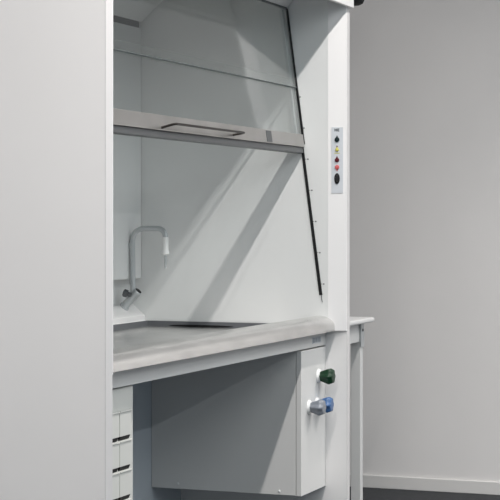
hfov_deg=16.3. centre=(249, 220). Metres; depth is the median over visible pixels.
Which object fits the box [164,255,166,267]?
outlet
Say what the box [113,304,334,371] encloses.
countertop
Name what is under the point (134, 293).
tap
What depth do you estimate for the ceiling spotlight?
7.72 m
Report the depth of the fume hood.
6.83 m
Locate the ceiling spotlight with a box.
[354,0,363,5]
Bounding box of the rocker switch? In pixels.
[334,173,339,183]
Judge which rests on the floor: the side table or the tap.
the side table
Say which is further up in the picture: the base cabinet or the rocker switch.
the rocker switch
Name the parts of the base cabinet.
panel, valve knob, valve knob, valve knob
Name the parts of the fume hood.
panel, post, drawer, drawer, drawer, panel, drawer unit, drawer, drawer, drawer, modesty panel, handle, sash, panel, stop plate, header panel, control plate, post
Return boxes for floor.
[350,487,499,499]
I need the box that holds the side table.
[350,317,373,499]
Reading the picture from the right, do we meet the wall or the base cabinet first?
the wall
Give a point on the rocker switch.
(336, 175)
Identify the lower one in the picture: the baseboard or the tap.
the baseboard
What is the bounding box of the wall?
[350,0,499,481]
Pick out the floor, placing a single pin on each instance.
(368, 493)
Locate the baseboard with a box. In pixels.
[350,474,499,494]
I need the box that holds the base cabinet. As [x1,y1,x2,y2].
[152,346,335,495]
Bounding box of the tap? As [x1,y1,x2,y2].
[120,226,168,310]
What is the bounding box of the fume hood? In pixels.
[0,0,353,499]

